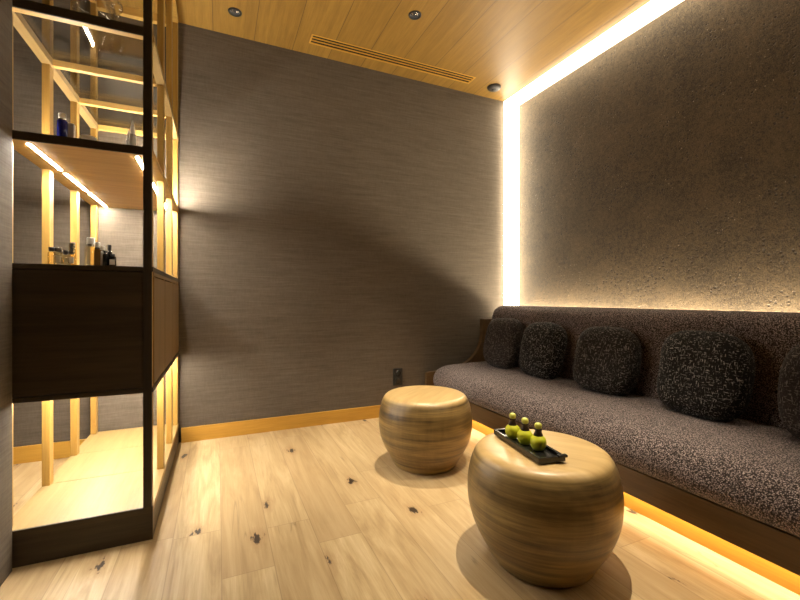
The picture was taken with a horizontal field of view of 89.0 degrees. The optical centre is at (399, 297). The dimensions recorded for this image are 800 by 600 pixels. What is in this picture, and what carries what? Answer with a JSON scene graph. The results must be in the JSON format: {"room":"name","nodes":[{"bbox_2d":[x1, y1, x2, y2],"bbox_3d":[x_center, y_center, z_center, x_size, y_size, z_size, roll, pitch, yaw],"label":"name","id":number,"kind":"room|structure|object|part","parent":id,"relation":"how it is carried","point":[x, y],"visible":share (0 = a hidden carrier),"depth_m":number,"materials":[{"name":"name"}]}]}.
{"room":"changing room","nodes":[
{"label":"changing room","id":0,"kind":"room"},
{"bbox_2d":[0,0,11,585],"bbox_3d":[-1.781,-0.385,0.940,1.315,2.470,0.130,0,0,-24],"label":"wall partition","id":1,"kind":"structure","parent":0,"point":[5,5],"depth_m":1.22,"materials":[{"name":"brown wood"}]},
{"bbox_2d":[13,0,503,446],"bbox_3d":[-0.964,-0.385,2.609,4.370,2.470,0.120,0,0,-24],"label":"wall","id":2,"kind":"structure","parent":0,"point":[341,225],"depth_m":2.68,"materials":[{"name":"grey paper"}]},
{"bbox_2d":[13,439,85,463],"bbox_3d":[-2.265,0.807,1.954,1.260,0.086,0.014,0,0,-24],"label":"baseboard","id":3,"kind":"structure","parent":2,"relation":"attached to","point":[29,453],"depth_m":2.11,"materials":[{"name":"brown wood"}]},
{"bbox_2d":[181,405,379,442],"bbox_3d":[-0.557,0.807,2.717,1.598,0.086,0.014,0,0,-24],"label":"baseboard","id":4,"kind":"structure","parent":2,"relation":"attached to","point":[220,430],"depth_m":2.60,"materials":[{"name":"brown wood"}]},
{"bbox_2d":[393,368,401,385],"bbox_3d":[-0.016,0.574,2.960,0.072,0.122,0.012,0,0,-24],"label":"wall outlet","id":5,"kind":"object","parent":2,"relation":"attached to","point":[397,373],"visible":1,"depth_m":2.95,"materials":[{"name":"black paint"}]},
{"bbox_2d":[504,103,518,305],"bbox_3d":[0.918,-0.679,3.360,0.120,1.819,0.045,0,0,-24],"label":"light","id":6,"kind":"object","parent":2,"relation":"attached to","point":[511,111],"visible":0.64,"depth_m":3.34,"materials":[{"name":"white plastic"}]},
{"bbox_2d":[89,0,650,101],"bbox_3d":[-0.100,-1.690,0.676,4.370,0.140,4.315,0,0,-24],"label":"ceiling","id":7,"kind":"structure","parent":0,"point":[510,44],"depth_m":2.44,"materials":[{"name":"brown wood"}]},
{"bbox_2d":[228,7,241,16],"bbox_3d":[-0.934,-1.639,2.305,0.076,0.049,0.076,0,0,-24],"label":"recessed light","id":8,"kind":"object","parent":7,"relation":"in","point":[232,11],"visible":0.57,"depth_m":2.32,"materials":[{"name":"silver metal"}]},
{"bbox_2d":[309,34,475,83],"bbox_3d":[-0.011,-1.647,2.786,1.203,0.057,0.095,0,0,-24],"label":"ceiling vent","id":9,"kind":"object","parent":7,"relation":"in","point":[315,39],"visible":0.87,"depth_m":2.77,"materials":[{"name":"brown wood"}]},
{"bbox_2d":[408,10,421,19],"bbox_3d":[0.085,-1.639,2.330,0.076,0.049,0.076,0,0,-24],"label":"recessed light","id":10,"kind":"object","parent":7,"relation":"in","point":[413,15],"visible":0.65,"depth_m":2.35,"materials":[{"name":"silver metal"}]},
{"bbox_2d":[487,83,500,91],"bbox_3d":[0.721,-1.607,3.125,0.106,0.027,0.106,0,0,-24],"label":"smoke detector","id":11,"kind":"object","parent":7,"relation":"attached to","point":[495,87],"visible":1,"depth_m":3.10,"materials":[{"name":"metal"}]},
{"bbox_2d":[504,0,682,105],"bbox_3d":[1.749,-1.605,1.503,0.120,0.030,4.112,0,0,-24],"label":"recessed light","id":12,"kind":"object","parent":7,"relation":"in","point":[651,10],"visible":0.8,"depth_m":2.58,"materials":[{"name":"white plastic"}]},
{"bbox_2d":[0,418,799,599],"bbox_3d":[-0.100,0.890,0.676,4.370,0.080,4.315,0,0,-24],"label":"floor","id":13,"kind":"structure","parent":0,"point":[319,512],"depth_m":1.38,"materials":[{"name":"brown wood"}]},
{"bbox_2d":[12,0,178,567],"bbox_3d":[-1.274,-0.384,1.825,0.419,2.468,1.052,0,0,-24],"label":"shelving unit","id":14,"kind":"object","parent":13,"relation":"on","point":[93,331],"visible":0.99,"depth_m":1.45,"materials":[{"name":"brown wood"}]},
{"bbox_3d":[-1.247,-0.443,1.287,0.025,2.351,0.034,0,0,-24],"label":"post","id":15,"kind":"part","parent":14,"relation":"part of","materials":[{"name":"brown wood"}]},
{"bbox_3d":[-1.388,-0.443,1.603,0.025,2.351,0.040,0,0,-24],"label":"post","id":16,"kind":"part","parent":14,"relation":"part of","materials":[{"name":"brown wood"}]},
{"bbox_2d":[48,247,54,251],"bbox_3d":[-1.177,-0.141,1.374,0.021,0.061,0.021,0,0,-30],"label":"toiletry bottle","id":17,"kind":"object","parent":14,"relation":"on","point":[50,249],"visible":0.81,"depth_m":1.37,"materials":[{"name":"black plastic"}]},
{"bbox_3d":[-1.454,-0.926,1.758,0.032,0.026,1.023,0,0,-24],"label":"shelf rail","id":18,"kind":"part","parent":14,"relation":"part of","materials":[{"name":"brown wood"}]},
{"bbox_2d":[54,247,62,262],"bbox_3d":[-1.165,-0.141,1.390,0.024,0.061,0.025,0,0,-30],"label":"toiletry bottle","id":19,"kind":"object","parent":14,"relation":"on","point":[57,259],"visible":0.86,"depth_m":1.38,"materials":[{"name":"clear glass"}]},
{"bbox_2d":[57,113,67,136],"bbox_3d":[-1.157,-0.579,1.394,0.030,0.104,0.030,0,0,-30],"label":"bottle","id":20,"kind":"object","parent":14,"relation":"on","point":[62,124],"visible":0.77,"depth_m":1.39,"materials":[{"name":"blue glass"}]},
{"bbox_2d":[68,243,74,262],"bbox_3d":[-1.129,-0.149,1.401,0.021,0.078,0.022,0,0,-30],"label":"toiletry bottle","id":21,"kind":"object","parent":14,"relation":"on","point":[71,245],"visible":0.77,"depth_m":1.39,"materials":[{"name":"clear glass"}]},
{"bbox_2d":[68,123,75,137],"bbox_3d":[-1.148,-0.567,1.420,0.020,0.080,0.022,0,0,-24],"label":"carton","id":22,"kind":"object","parent":14,"relation":"on","point":[71,127],"visible":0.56,"depth_m":1.41,"materials":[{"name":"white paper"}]},
{"bbox_3d":[-1.525,-0.443,1.909,0.025,2.351,0.040,0,0,-24],"label":"post","id":23,"kind":"part","parent":14,"relation":"part of","materials":[{"name":"brown wood"}]},
{"bbox_3d":[-1.079,-0.928,1.353,0.389,0.030,0.023,0,0,-24],"label":"shelf rail","id":24,"kind":"part","parent":14,"relation":"part of","materials":[{"name":"brown wood"}]},
{"bbox_3d":[-1.079,0.112,1.353,0.387,0.403,0.022,0,0,-24],"label":"panel","id":25,"kind":"part","parent":14,"relation":"part of","materials":[{"name":"brown wood"}]},
{"bbox_2d":[80,135,96,140],"bbox_3d":[-1.086,-0.544,1.420,0.048,0.034,0.048,0,0,-24],"label":"dish","id":26,"kind":"object","parent":14,"relation":"on","point":[88,137],"visible":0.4,"depth_m":1.40,"materials":[{"name":"white glass"}]},
{"bbox_3d":[-1.136,0.744,1.518,0.417,0.022,0.359,0,0,-24],"label":"board","id":27,"kind":"part","parent":14,"relation":"part of","materials":[{"name":"brown wood"}]},
{"bbox_2d":[87,237,94,246],"bbox_3d":[-1.084,-0.161,1.427,0.036,0.101,0.036,0,0,-30],"label":"toiletry bottle","id":28,"kind":"object","parent":14,"relation":"on","point":[90,241],"visible":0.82,"depth_m":1.42,"materials":[{"name":"white plastic"}]},
{"bbox_2d":[70,0,116,19],"bbox_3d":[-1.202,-1.151,1.599,0.146,0.410,0.146,0,0,-24],"label":"glass carafe","id":29,"kind":"object","parent":14,"relation":"on","point":[75,5],"visible":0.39,"depth_m":1.57,"materials":[{"name":"clear glass"}]},
{"bbox_3d":[-1.657,-0.443,2.206,0.025,2.351,0.040,0,0,-24],"label":"post","id":30,"kind":"part","parent":14,"relation":"part of","materials":[{"name":"brown wood"}]},
{"bbox_3d":[-1.278,-0.943,1.838,0.351,0.006,1.017,0,0,-24],"label":"glass pane","id":31,"kind":"part","parent":14,"relation":"part of","materials":[{"name":"clear glass"}]},
{"bbox_2d":[94,242,100,264],"bbox_3d":[-1.061,-0.153,1.426,0.020,0.085,0.016,0,0,-30],"label":"toiletry bottle","id":32,"kind":"object","parent":14,"relation":"on","point":[97,252],"visible":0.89,"depth_m":1.42,"materials":[{"name":"brown glass"}]},
{"bbox_2d":[100,246,104,264],"bbox_3d":[-1.050,-0.146,1.438,0.020,0.073,0.020,0,0,-30],"label":"toiletry bottle","id":33,"kind":"object","parent":14,"relation":"on","point":[102,248],"visible":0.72,"depth_m":1.43,"materials":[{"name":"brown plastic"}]},
{"bbox_3d":[-1.209,-0.927,1.683,0.354,0.024,0.024,0,0,-24],"label":"shelf rail","id":34,"kind":"part","parent":14,"relation":"part of","materials":[{"name":"brown wood"}]},
{"bbox_2d":[103,251,108,265],"bbox_3d":[-1.039,-0.138,1.436,0.017,0.056,0.017,0,0,-30],"label":"toiletry bottle","id":35,"kind":"object","parent":14,"relation":"on","point":[105,255],"visible":0.75,"depth_m":1.43,"materials":[{"name":"black glass"}]},
{"bbox_2d":[107,245,111,255],"bbox_3d":[-1.035,-0.150,1.451,0.016,0.079,0.016,0,0,-30],"label":"toiletry bottle","id":36,"kind":"object","parent":14,"relation":"on","point":[109,246],"visible":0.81,"depth_m":1.45,"materials":[{"name":"black glass"}]},
{"bbox_3d":[-1.278,0.744,1.836,0.417,0.022,0.333,0,0,-24],"label":"board","id":37,"kind":"part","parent":14,"relation":"part of","materials":[{"name":"brown wood"}]},
{"bbox_2d":[109,254,115,265],"bbox_3d":[-1.018,-0.133,1.441,0.022,0.046,0.015,0,0,-30],"label":"toiletry bottle","id":38,"kind":"object","parent":14,"relation":"on","point":[112,260],"visible":0.9,"depth_m":1.44,"materials":[{"name":"black glass"}]},
{"bbox_2d":[110,0,122,20],"bbox_3d":[-1.104,-1.051,1.587,0.054,0.210,0.054,0,0,-24],"label":"glass decanter","id":39,"kind":"object","parent":14,"relation":"on","point":[113,1],"visible":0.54,"depth_m":1.59,"materials":[{"name":"clear glass"}]},
{"bbox_3d":[-1.346,-0.927,1.989,0.354,0.024,0.024,0,0,-24],"label":"shelf rail","id":40,"kind":"part","parent":14,"relation":"part of","materials":[{"name":"brown wood"}]},
{"bbox_2d":[126,130,129,144],"bbox_3d":[-0.988,-0.570,1.481,0.017,0.086,0.017,0,0,-24],"label":"bottle","id":41,"kind":"object","parent":14,"relation":"on","point":[128,133],"visible":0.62,"depth_m":1.47,"materials":[{"name":"white glass"}]},
{"bbox_3d":[-1.417,0.744,2.147,0.417,0.022,0.345,0,0,-24],"label":"board","id":42,"kind":"part","parent":14,"relation":"part of","materials":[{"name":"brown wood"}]},
{"bbox_3d":[-1.479,-0.927,2.285,0.354,0.024,0.024,0,0,-24],"label":"shelf rail","id":43,"kind":"part","parent":14,"relation":"part of","materials":[{"name":"brown wood"}]},
{"bbox_2d":[129,120,135,145],"bbox_3d":[-0.971,-0.586,1.478,0.023,0.119,0.023,0,0,-24],"label":"bottle","id":44,"kind":"object","parent":14,"relation":"on","point":[132,137],"visible":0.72,"depth_m":1.47,"materials":[{"name":"white glass"}]},
{"bbox_3d":[-1.275,-1.597,1.828,0.416,0.043,1.045,0,0,-24],"label":"head frame","id":45,"kind":"part","parent":14,"relation":"part of","materials":[{"name":"brown wood"}]},
{"bbox_3d":[-0.893,-0.443,1.445,0.025,2.351,0.034,0,0,-24],"label":"post","id":46,"kind":"part","parent":14,"relation":"part of","materials":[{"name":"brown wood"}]},
{"bbox_3d":[-0.966,0.117,1.610,0.030,0.385,0.325,0,0,-24],"label":"drawer","id":47,"kind":"part","parent":14,"relation":"part of","materials":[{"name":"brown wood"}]},
{"bbox_3d":[-1.034,-0.443,1.761,0.025,2.351,0.040,0,0,-24],"label":"post","id":48,"kind":"part","parent":14,"relation":"part of","materials":[{"name":"brown wood"}]},
{"bbox_3d":[-1.276,-0.515,1.829,0.414,0.024,1.044,0,0,-24],"label":"shelf","id":49,"kind":"part","parent":14,"relation":"part of","materials":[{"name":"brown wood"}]},
{"bbox_3d":[-1.102,-0.926,1.915,0.031,0.026,1.023,0,0,-24],"label":"shelf rail","id":50,"kind":"part","parent":14,"relation":"part of","materials":[{"name":"brown wood"}]},
{"bbox_3d":[-1.105,-0.086,1.920,0.028,0.014,1.009,0,0,-24],"label":"case rail","id":51,"kind":"part","parent":14,"relation":"part of","materials":[{"name":"brown wood"}]},
{"bbox_3d":[-1.102,0.117,1.914,0.030,0.385,0.329,0,0,-24],"label":"drawer","id":52,"kind":"part","parent":14,"relation":"part of","materials":[{"name":"brown wood"}]},
{"bbox_3d":[-1.171,-0.443,2.067,0.025,2.351,0.040,0,0,-24],"label":"post","id":53,"kind":"part","parent":14,"relation":"part of","materials":[{"name":"brown wood"}]},
{"bbox_3d":[-1.304,-0.443,2.364,0.025,2.351,0.040,0,0,-24],"label":"post","id":54,"kind":"part","parent":14,"relation":"part of","materials":[{"name":"brown wood"}]},
{"bbox_3d":[-1.241,0.117,2.224,0.030,0.385,0.337,0,0,-24],"label":"drawer","id":55,"kind":"part","parent":14,"relation":"part of","materials":[{"name":"brown wood"}]},
{"bbox_2d":[379,385,471,474],"bbox_3d":[0.130,0.670,2.104,0.480,0.359,0.480,0,0,26],"label":"stool","id":56,"kind":"object","parent":13,"relation":"on","point":[424,429],"visible":1,"depth_m":1.92,"materials":[{"name":"brown wood"}]},
{"bbox_2d":[467,429,623,588],"bbox_3d":[0.465,0.670,1.341,0.480,0.359,0.480,0,0,30],"label":"stool","id":57,"kind":"object","parent":13,"relation":"on","point":[555,524],"visible":0.93,"depth_m":1.16,"materials":[{"name":"brown wood"}]},
{"bbox_2d":[494,428,567,463],"bbox_3d":[0.416,0.478,1.336,0.093,0.025,0.290,0,0,-15],"label":"serving tray","id":58,"kind":"object","parent":57,"relation":"on","point":[548,455],"visible":0.66,"depth_m":1.26,"materials":[{"name":"black paint"}]},
{"bbox_2d":[505,413,519,438],"bbox_3d":[0.387,0.438,1.398,0.050,0.086,0.050,0,0,-24],"label":"oil bottle","id":59,"kind":"object","parent":58,"relation":"on","point":[511,430],"visible":0.95,"depth_m":1.39,"materials":[{"name":"glass"}]},
{"bbox_2d":[517,417,532,444],"bbox_3d":[0.412,0.438,1.342,0.050,0.086,0.050,0,0,-24],"label":"oil bottle","id":60,"kind":"object","parent":58,"relation":"on","point":[524,434],"visible":0.97,"depth_m":1.33,"materials":[{"name":"glass"}]},
{"bbox_2d":[530,422,546,450],"bbox_3d":[0.438,0.438,1.289,0.050,0.086,0.050,0,0,-24],"label":"oil bottle","id":61,"kind":"object","parent":58,"relation":"on","point":[538,442],"visible":1,"depth_m":1.28,"materials":[{"name":"glass"}]},
{"bbox_3d":[0.483,0.470,1.211,0.029,0.008,0.014,0,0,-15],"label":"handle","id":62,"kind":"part","parent":58,"relation":"part of","materials":[{"name":"black paint"}]},
{"bbox_2d":[425,305,799,594],"bbox_3d":[1.239,0.453,1.729,0.863,0.794,3.245,0,0,-24],"label":"sofa","id":63,"kind":"object","parent":13,"relation":"on","point":[731,488],"visible":0.67,"depth_m":1.56,"materials":[{"name":"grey fabric"}]},
{"bbox_3d":[0.508,0.508,3.156,0.695,0.684,0.033,0,0,-24],"label":"panel","id":64,"kind":"part","parent":63,"relation":"part of","materials":[{"name":"brown wood"}]},
{"bbox_2d":[483,318,522,368],"bbox_3d":[0.726,0.317,2.878,0.183,0.356,0.302,0,0,-35],"label":"pillow","id":65,"kind":"object","parent":63,"relation":"on","point":[503,337],"visible":0.94,"depth_m":2.79,"materials":[{"name":"grey fabric"}]},
{"bbox_2d":[519,322,567,378],"bbox_3d":[0.883,0.322,2.537,0.189,0.343,0.332,0,0,-16],"label":"pillow","id":66,"kind":"object","parent":63,"relation":"on","point":[543,346],"visible":0.98,"depth_m":2.43,"materials":[{"name":"black fabric"}]},
{"bbox_2d":[573,326,641,395],"bbox_3d":[1.069,0.321,2.111,0.188,0.344,0.333,0,0,-28],"label":"pillow","id":67,"kind":"object","parent":63,"relation":"on","point":[607,360],"visible":0.98,"depth_m":2.03,"materials":[{"name":"black fabric"}]},
{"bbox_2d":[433,361,799,536],"bbox_3d":[1.169,0.571,1.665,0.657,0.174,3.185,0,0,-24],"label":"seat cushion","id":68,"kind":"object","parent":63,"relation":"on","point":[746,468],"depth_m":1.51,"materials":[{"name":"grey fabric"}]},
{"bbox_3d":[0.908,0.711,1.559,0.026,0.101,3.205,0,0,-24],"label":"rail","id":69,"kind":"part","parent":63,"relation":"part of","materials":[{"name":"brown wood"}]},
{"bbox_3d":[1.409,0.277,1.772,0.176,0.442,3.185,0,0,-24],"label":"backrest","id":70,"kind":"part","parent":63,"relation":"part of","materials":[{"name":"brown fabric"}]},
{"bbox_2d":[657,330,755,420],"bbox_3d":[1.258,0.316,1.693,0.196,0.356,0.342,0,0,-16],"label":"pillow","id":71,"kind":"object","parent":63,"relation":"on","point":[710,375],"visible":0.94,"depth_m":1.61,"materials":[{"name":"black fabric"}]},
{"bbox_2d":[777,344,799,439],"bbox_3d":[1.432,0.311,1.302,0.188,0.361,0.331,0,0,-27],"label":"pillow","id":72,"kind":"object","parent":63,"relation":"on","point":[788,396],"visible":1,"depth_m":1.38,"materials":[{"name":"black fabric"}]},
{"bbox_2d":[519,0,799,312],"bbox_3d":[1.859,-0.385,1.551,0.120,2.470,4.115,0,0,-24],"label":"wall","id":73,"kind":"structure","parent":0,"point":[662,171],"depth_m":2.22,"materials":[{"name":"brown paint"}]}
]}

